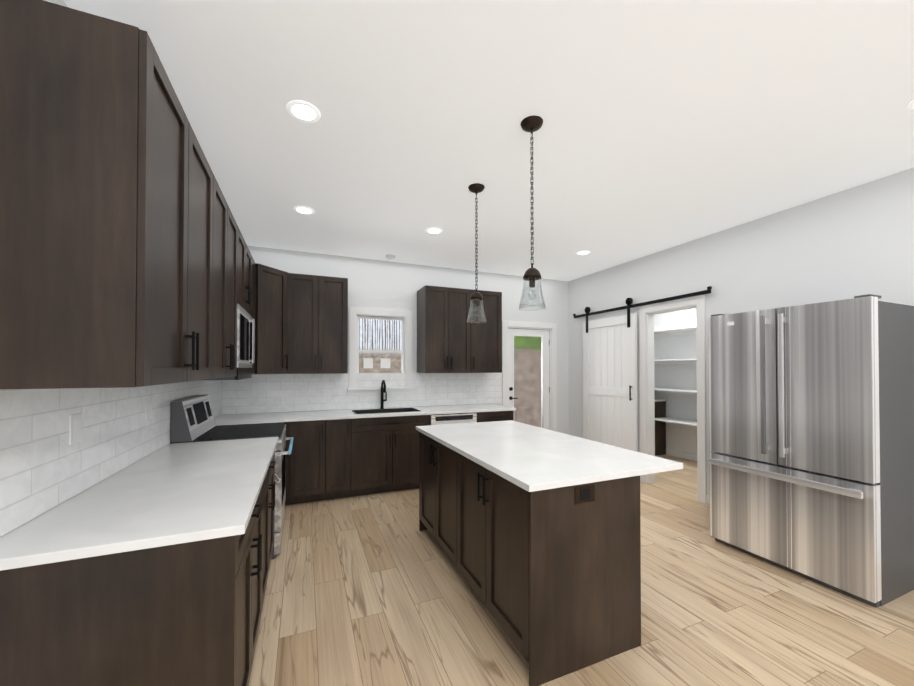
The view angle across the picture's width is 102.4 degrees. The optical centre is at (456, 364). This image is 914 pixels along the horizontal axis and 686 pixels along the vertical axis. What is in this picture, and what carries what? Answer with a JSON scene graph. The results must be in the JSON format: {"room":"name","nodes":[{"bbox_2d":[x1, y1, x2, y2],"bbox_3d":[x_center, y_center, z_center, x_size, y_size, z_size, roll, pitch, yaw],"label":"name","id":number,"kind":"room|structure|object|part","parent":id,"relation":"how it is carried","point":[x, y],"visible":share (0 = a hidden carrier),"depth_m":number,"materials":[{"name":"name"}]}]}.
{"room":"kitchen","nodes":[
{"label":"kitchen","id":0,"kind":"room"},
{"bbox_2d":[44,0,169,443],"bbox_3d":[-1.194,0.014,0.440,0.150,2.840,8.120,0,-1,-23],"label":"wall","id":1,"kind":"structure","parent":0,"point":[61,2],"depth_m":1.38,"materials":[{"name":"white paint"}]},
{"bbox_2d":[0,0,195,388],"bbox_3d":[-1.242,-0.480,1.286,0.404,1.103,0.511,0,-1,-23],"label":"upper cabinet","id":2,"kind":"object","parent":1,"relation":"attached to","point":[126,259],"depth_m":1.08,"materials":[{"name":"brown wood"}]},
{"bbox_2d":[184,285,255,369],"bbox_3d":[-1.494,-0.312,2.468,0.035,0.693,2.064,0,-1,-23],"label":"handle","id":3,"kind":"object","parent":2,"relation":"attached to","point":[193,337],"visible":0.96,"depth_m":1.58,"materials":[{"name":"black metal"}]},
{"bbox_2d":[0,380,223,536],"bbox_3d":[-1.973,0.312,2.525,0.010,0.455,3.390,0,-1,-23],"label":"tile backsplash","id":4,"kind":"structure","parent":1,"relation":"attached to","point":[45,466],"depth_m":1.45,"materials":[{"name":"white tile"}]},
{"bbox_2d":[69,413,81,444],"bbox_3d":[-1.532,0.258,1.478,0.007,0.116,0.074,0,-1,-23],"label":"electrical outlet plate","id":5,"kind":"object","parent":4,"relation":"attached to","point":[74,428],"depth_m":1.47,"materials":[{"name":"white plastic"}]},
{"bbox_2d":[146,399,151,419],"bbox_3d":[-1.819,0.265,2.170,0.007,0.116,0.074,0,-1,-23],"label":"electrical outlet plate","id":6,"kind":"object","parent":4,"relation":"attached to","point":[148,402],"depth_m":2.16,"materials":[{"name":"white plastic"}]},
{"bbox_2d":[196,137,219,379],"bbox_3d":[-1.403,-0.475,1.674,0.404,1.103,0.572,0,-1,-23],"label":"upper cabinet","id":7,"kind":"object","parent":1,"relation":"attached to","point":[207,186],"depth_m":1.90,"materials":[{"name":"brown wood"}]},
{"bbox_2d":[220,189,231,377],"bbox_3d":[-1.564,-0.471,2.062,0.404,1.103,0.512,0,-1,-23],"label":"upper cabinet","id":8,"kind":"object","parent":1,"relation":"attached to","point":[225,212],"depth_m":2.28,"materials":[{"name":"brown wood"}]},
{"bbox_2d":[232,214,239,375],"bbox_3d":[-1.713,-0.467,2.422,0.404,1.103,0.512,0,-1,-23],"label":"upper cabinet","id":9,"kind":"object","parent":1,"relation":"attached to","point":[235,229],"depth_m":2.62,"materials":[{"name":"brown wood"}]},
{"bbox_2d":[240,232,247,311],"bbox_3d":[-1.872,-0.729,2.809,0.404,0.570,0.441,0,-1,-23],"label":"upper cabinet","id":10,"kind":"object","parent":1,"relation":"attached to","point":[243,246],"depth_m":2.98,"materials":[{"name":"brown wood"}]},
{"bbox_2d":[205,304,254,379],"bbox_3d":[-1.910,-0.161,2.959,0.455,0.555,0.754,0,-1,-23],"label":"microwave","id":11,"kind":"object","parent":10,"relation":"attached to","point":[245,340],"visible":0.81,"depth_m":2.93,"materials":[{"name":"grey metal"}]},
{"bbox_2d":[248,249,251,315],"bbox_3d":[-1.994,-0.726,3.104,0.404,0.570,0.441,0,-1,-23],"label":"upper cabinet","id":12,"kind":"object","parent":1,"relation":"attached to","point":[249,254],"depth_m":3.33,"materials":[{"name":"brown wood"}]},
{"bbox_2d":[252,257,254,373],"bbox_3d":[-2.121,-0.456,3.405,0.404,1.103,0.341,0,-1,-23],"label":"upper cabinet","id":13,"kind":"object","parent":1,"relation":"attached to","point":[253,262],"depth_m":3.58,"materials":[{"name":"brown wood"}]},
{"bbox_2d":[221,245,568,434],"bbox_3d":[0.392,0.069,5.427,6.600,2.840,0.120,0,-1,-23],"label":"wall","id":14,"kind":"structure","parent":0,"point":[377,284],"depth_m":4.97,"materials":[{"name":"white paint"}]},
{"bbox_2d":[255,263,294,373],"bbox_3d":[-2.160,-0.451,3.939,0.741,1.103,0.686,0,-1,-23],"label":"upper cabinet","id":15,"kind":"object","parent":14,"relation":"attached to","point":[274,288],"depth_m":3.84,"materials":[{"name":"brown wood"}]},
{"bbox_2d":[285,354,474,368],"bbox_3d":[-0.811,-0.025,4.387,2.255,0.160,0.071,0,-1,-23],"label":"handle","id":16,"kind":"object","parent":15,"relation":"attached to","point":[286,356],"visible":0.98,"depth_m":4.10,"materials":[{"name":"black metal"}]},
{"bbox_2d":[295,274,326,373],"bbox_3d":[-1.762,-0.447,4.221,0.429,1.103,0.469,0,-1,-23],"label":"upper cabinet","id":17,"kind":"object","parent":14,"relation":"attached to","point":[301,320],"depth_m":4.10,"materials":[{"name":"brown wood"}]},
{"bbox_2d":[327,276,347,373],"bbox_3d":[-1.512,-0.446,4.359,0.381,1.103,0.405,0,-1,-23],"label":"upper cabinet","id":18,"kind":"object","parent":14,"relation":"attached to","point":[337,287],"depth_m":4.21,"materials":[{"name":"brown wood"}]},
{"bbox_2d":[224,372,501,413],"bbox_3d":[-0.983,0.337,4.785,3.570,0.455,0.008,0,-1,-23],"label":"tile backsplash","id":19,"kind":"structure","parent":14,"relation":"attached to","point":[261,393],"depth_m":4.61,"materials":[{"name":"white tile"}]},
{"bbox_2d":[308,383,314,392],"bbox_3d":[-1.761,0.288,4.455,0.075,0.116,0.006,0,-1,-23],"label":"electrical outlet plate","id":20,"kind":"object","parent":19,"relation":"attached to","point":[311,386],"depth_m":4.45,"materials":[{"name":"white plastic"}]},
{"bbox_2d":[347,307,413,394],"bbox_3d":[-0.998,-0.165,4.826,0.860,1.115,0.170,0,-1,-23],"label":"window","id":21,"kind":"structure","parent":14,"relation":"in","point":[356,314],"depth_m":4.80,"materials":[{"name":"white wood"}]},
{"bbox_2d":[417,285,454,372],"bbox_3d":[-0.297,-0.440,4.863,0.371,1.103,0.405,0,-1,-23],"label":"upper cabinet","id":22,"kind":"object","parent":14,"relation":"attached to","point":[435,304],"depth_m":4.70,"materials":[{"name":"brown wood"}]},
{"bbox_2d":[455,288,474,372],"bbox_3d":[-0.039,-0.439,4.970,0.432,1.103,0.405,0,-1,-23],"label":"upper cabinet","id":23,"kind":"object","parent":14,"relation":"attached to","point":[464,331],"depth_m":4.82,"materials":[{"name":"brown wood"}]},
{"bbox_2d":[475,290,501,372],"bbox_3d":[0.294,-0.438,5.108,0.531,1.103,0.405,0,-1,-23],"label":"upper cabinet","id":24,"kind":"object","parent":14,"relation":"attached to","point":[488,335],"depth_m":4.96,"materials":[{"name":"brown wood"}]},
{"bbox_2d":[502,320,556,431],"bbox_3d":[1.103,0.419,5.707,0.980,2.145,0.140,0,-1,-23],"label":"door frame","id":25,"kind":"structure","parent":14,"relation":"attached to","point":[549,383],"depth_m":5.77,"materials":[{"name":"white wood"}]},
{"bbox_2d":[64,0,913,280],"bbox_3d":[1.855,-1.442,1.720,6.750,0.100,8.120,0,-1,-23],"label":"ceiling","id":26,"kind":"structure","parent":0,"point":[667,124],"depth_m":2.05,"materials":[{"name":"white paint"}]},
{"bbox_2d":[286,100,320,122],"bbox_3d":[-0.841,-1.386,2.020,0.175,0.005,0.175,0,-1,-29],"label":"recessed light","id":27,"kind":"object","parent":26,"relation":"in","point":[303,111],"depth_m":2.01,"materials":[{"name":"white"}]},
{"bbox_2d":[293,206,314,214],"bbox_3d":[-1.362,-1.372,3.276,0.175,0.005,0.175,-1,-1,43],"label":"recessed light","id":28,"kind":"object","parent":26,"relation":"in","point":[305,210],"depth_m":3.27,"materials":[{"name":"white"}]},
{"bbox_2d":[386,254,395,258],"bbox_3d":[-0.829,-1.345,4.601,0.118,0.030,0.119,0,-1,-32],"label":"recessed light","id":29,"kind":"object","parent":26,"relation":"in","point":[389,256],"depth_m":4.57,"materials":[{"name":"white"}]},
{"bbox_2d":[426,228,442,233],"bbox_3d":[-0.233,-1.367,3.765,0.175,0.005,0.175,0,-1,-32],"label":"recessed light","id":30,"kind":"object","parent":26,"relation":"in","point":[430,230],"depth_m":3.75,"materials":[{"name":"white"}]},
{"bbox_2d":[467,183,486,322],"bbox_3d":[0.151,-0.854,2.858,0.156,1.049,0.156,0,-1,-23],"label":"pendant light","id":31,"kind":"object","parent":26,"relation":"hanging from","point":[476,297],"visible":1,"depth_m":2.85,"materials":[{"name":"clear glass"}]},
{"bbox_2d":[519,115,545,310],"bbox_3d":[0.430,-0.852,2.108,0.156,1.069,0.156,0,-1,-23],"label":"pendant light","id":32,"kind":"object","parent":26,"relation":"hanging from","point":[532,124],"visible":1,"depth_m":2.10,"materials":[{"name":"clear glass"}]},
{"bbox_2d":[576,250,590,254],"bbox_3d":[1.539,-1.359,4.478,0.175,0.005,0.175,-1,-1,43],"label":"recessed light","id":33,"kind":"object","parent":26,"relation":"in","point":[584,252],"depth_m":4.46,"materials":[{"name":"white"}]},
{"bbox_2d":[907,100,913,109],"bbox_3d":[2.483,-1.387,1.914,0.175,0.005,0.175,-1,-1,43],"label":"recessed light","id":34,"kind":"object","parent":26,"relation":"in","point":[910,106],"depth_m":1.97,"materials":[{"name":"white"}]},
{"bbox_2d":[249,454,913,685],"bbox_3d":[1.855,1.498,1.687,6.750,0.100,8.120,0,-1,-23],"label":"floor","id":35,"kind":"structure","parent":0,"point":[377,589],"depth_m":2.11,"materials":[{"name":"brown wood"}]},
{"bbox_2d":[0,471,267,685],"bbox_3d":[-1.204,1.004,1.503,0.646,0.884,0.911,0,-1,-23],"label":"base cabinet","id":36,"kind":"object","parent":35,"relation":"on","point":[186,614],"depth_m":1.11,"materials":[{"name":"brown wood"}]},
{"bbox_2d":[170,394,293,559],"bbox_3d":[-1.760,0.862,3.010,0.755,1.200,0.756,0,-1,-23],"label":"range","id":37,"kind":"object","parent":35,"relation":"on","point":[192,419],"visible":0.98,"depth_m":2.78,"materials":[{"name":"grey metal"}]},
{"bbox_2d":[268,454,273,573],"bbox_3d":[-1.501,1.012,2.220,0.646,0.884,0.887,0,-1,-23],"label":"base cabinet","id":38,"kind":"object","parent":35,"relation":"on","point":[270,470],"depth_m":2.59,"materials":[{"name":"brown wood"}]},
{"bbox_2d":[0,437,277,570],"bbox_3d":[-1.335,0.550,1.859,0.680,0.031,1.692,0,-1,-23],"label":"countertop","id":39,"kind":"structure","parent":38,"relation":"on","point":[172,494],"depth_m":1.36,"materials":[{"name":"white stone"}]},
{"bbox_2d":[285,422,291,504],"bbox_3d":[-1.995,1.026,3.503,0.716,0.884,0.326,0,-1,-23],"label":"base cabinet","id":40,"kind":"object","parent":35,"relation":"on","point":[288,501],"depth_m":3.77,"materials":[{"name":"brown wood"}]},
{"bbox_2d":[214,415,287,425],"bbox_3d":[-2.000,0.568,3.476,0.690,0.031,0.272,0,-1,-23],"label":"countertop","id":41,"kind":"structure","parent":40,"relation":"on","point":[217,421],"depth_m":3.57,"materials":[{"name":"white stone"}]},
{"bbox_2d":[251,417,501,578],"bbox_3d":[-0.086,0.781,3.155,2.683,0.316,2.396,0,-1,-23],"label":"handle","id":42,"kind":"object","parent":40,"relation":"attached to","point":[258,545],"visible":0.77,"depth_m":1.65,"materials":[{"name":"black metal"}]},
{"bbox_2d":[292,420,331,503],"bbox_3d":[-1.685,1.033,4.136,0.481,0.884,0.646,0,-1,-23],"label":"base cabinet","id":43,"kind":"object","parent":35,"relation":"on","point":[311,455],"depth_m":3.87,"materials":[{"name":"brown wood"}]},
{"bbox_2d":[332,418,359,498],"bbox_3d":[-1.400,1.034,4.255,0.382,0.884,0.646,0,-1,-23],"label":"base cabinet","id":44,"kind":"object","parent":35,"relation":"on","point":[345,450],"depth_m":3.99,"materials":[{"name":"brown wood"}]},
{"bbox_2d":[360,415,429,495],"bbox_3d":[-0.887,1.036,4.467,0.971,0.884,0.646,0,-1,-23],"label":"base cabinet","id":45,"kind":"object","parent":35,"relation":"on","point":[383,469],"depth_m":4.18,"materials":[{"name":"brown wood"}]},
{"bbox_2d":[214,403,515,421],"bbox_3d":[-0.932,0.578,4.438,3.400,0.031,0.683,0,-1,-23],"label":"countertop","id":46,"kind":"structure","parent":45,"relation":"on","point":[469,408],"depth_m":4.21,"materials":[{"name":"white stone"}]},
{"bbox_2d":[380,380,386,408],"bbox_3d":[-0.917,0.380,4.653,0.085,0.370,0.206,0,-1,-23],"label":"faucet","id":47,"kind":"object","parent":46,"relation":"on","point":[383,389],"visible":1,"depth_m":4.70,"materials":[{"name":"black metal"}]},
{"bbox_2d":[352,408,420,413],"bbox_3d":[-0.859,0.674,4.469,0.772,0.228,0.412,0,-1,-23],"label":"sink","id":48,"kind":"object","parent":46,"relation":"in","point":[372,411],"visible":0.25,"depth_m":4.63,"materials":[{"name":"grey metal"}]},
{"bbox_2d":[430,413,476,424],"bbox_3d":[-0.142,1.046,4.735,0.600,0.870,0.670,0,-1,-23],"label":"dishwasher","id":49,"kind":"object","parent":35,"relation":"on","point":[443,419],"visible":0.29,"depth_m":4.47,"materials":[{"name":"grey metal"}]},
{"bbox_2d":[474,411,513,421],"bbox_3d":[0.369,1.042,4.988,0.530,0.884,0.646,0,-1,-23],"label":"base cabinet","id":50,"kind":"object","parent":35,"relation":"on","point":[506,415],"depth_m":4.69,"materials":[{"name":"brown wood"}]},
{"bbox_2d":[419,432,640,685],"bbox_3d":[0.293,1.016,2.568,0.706,0.884,1.746,0,-1,-23],"label":"kitchen island","id":51,"kind":"object","parent":35,"relation":"on","point":[541,548],"depth_m":1.81,"materials":[{"name":"brown wood"}]},
{"bbox_3d":[-0.018,0.695,2.446,0.035,0.160,0.924,0,-1,-23],"label":"kitchen island handle","id":52,"kind":"part","parent":51,"relation":"part of","materials":[{"name":"black metal"}]},
{"bbox_2d":[416,420,682,491],"bbox_3d":[0.430,0.558,2.633,0.985,0.031,1.790,0,-1,-23],"label":"island countertop","id":53,"kind":"structure","parent":51,"relation":"on","point":[531,458],"depth_m":2.17,"materials":[{"name":"white stone"}]},
{"bbox_2d":[655,398,666,455],"bbox_3d":[3.111,1.040,6.220,0.658,0.915,0.473,0,-1,-23],"label":"pantry cabinet","id":54,"kind":"object","parent":35,"relation":"on","point":[660,429],"visible":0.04,"depth_m":6.08,"materials":[{"name":"brown wood"}]},
{"bbox_2d":[708,294,913,607],"bbox_3d":[2.629,0.522,2.764,0.887,1.875,0.955,0,-1,-23],"label":"fridge","id":55,"kind":"object","parent":35,"relation":"on","point":[811,442],"visible":1,"depth_m":2.40,"materials":[{"name":"grey metal"}]},
{"bbox_2d":[654,308,696,454],"bbox_3d":[3.921,0.068,5.337,0.150,2.840,2.750,0,-1,-23],"label":"wall","id":56,"kind":"structure","parent":0,"point":[681,437],"depth_m":5.91,"materials":[{"name":"white paint"}]},
{"bbox_2d":[654,326,696,425],"bbox_3d":[3.642,0.192,5.285,0.404,1.490,2.627,0,-1,-23],"label":"shelf","id":57,"kind":"object","parent":56,"relation":"attached to","point":[676,331],"visible":0.06,"depth_m":5.54,"materials":[{"name":"white wood"}]},
{"bbox_2d":[666,448,696,460],"bbox_3d":[3.820,1.438,5.345,0.017,0.100,2.630,0,-1,-23],"label":"baseboard","id":58,"kind":"structure","parent":56,"relation":"attached to","point":[685,455],"depth_m":5.88,"materials":[{"name":"white wood"}]},
{"bbox_2d":[568,167,913,494],"bbox_3d":[3.388,0.034,2.274,0.120,2.840,8.000,0,-1,-23],"label":"wall","id":59,"kind":"structure","parent":0,"point":[850,243],"depth_m":3.33,"materials":[{"name":"white paint"}]},
{"bbox_2d":[573,286,711,451],"bbox_3d":[2.232,0.302,4.769,0.097,2.330,2.100,0,-1,-23],"label":"barn door","id":60,"kind":"structure","parent":59,"relation":"in","point":[610,412],"depth_m":5.02,"materials":[{"name":"white wood"}]},
{"bbox_3d":[2.232,-0.201,4.775,0.097,1.325,2.100,0,-1,-23],"label":"barn door handle","id":61,"kind":"part","parent":60,"relation":"part of","materials":[{"name":"black metal"}]},
{"bbox_2d":[639,296,706,503],"bbox_3d":[2.535,0.374,4.304,0.138,2.205,0.820,0,-1,-23],"label":"door frame","id":62,"kind":"structure","parent":59,"relation":"attached to","point":[647,405],"depth_m":4.44,"materials":[{"name":"white wood"}]},
{"bbox_2d":[706,494,709,504],"bbox_3d":[3.748,1.393,1.216,0.014,0.100,5.795,0,-1,-23],"label":"baseboard","id":63,"kind":"structure","parent":59,"relation":"attached to","point":[707,496],"depth_m":3.87,"materials":[{"name":"white wood"}]},
{"label":"outside","id":64,"kind":"structure","parent":0,"visible":0},
{"bbox_2d":[359,319,401,372],"bbox_3d":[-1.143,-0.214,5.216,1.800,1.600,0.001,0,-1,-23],"label":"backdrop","id":65,"kind":"structure","parent":64,"point":[384,339],"depth_m":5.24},
{"bbox_2d":[514,336,541,427],"bbox_3d":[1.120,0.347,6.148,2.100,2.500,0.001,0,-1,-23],"label":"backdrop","id":66,"kind":"structure","parent":64,"point":[524,394],"depth_m":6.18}
]}

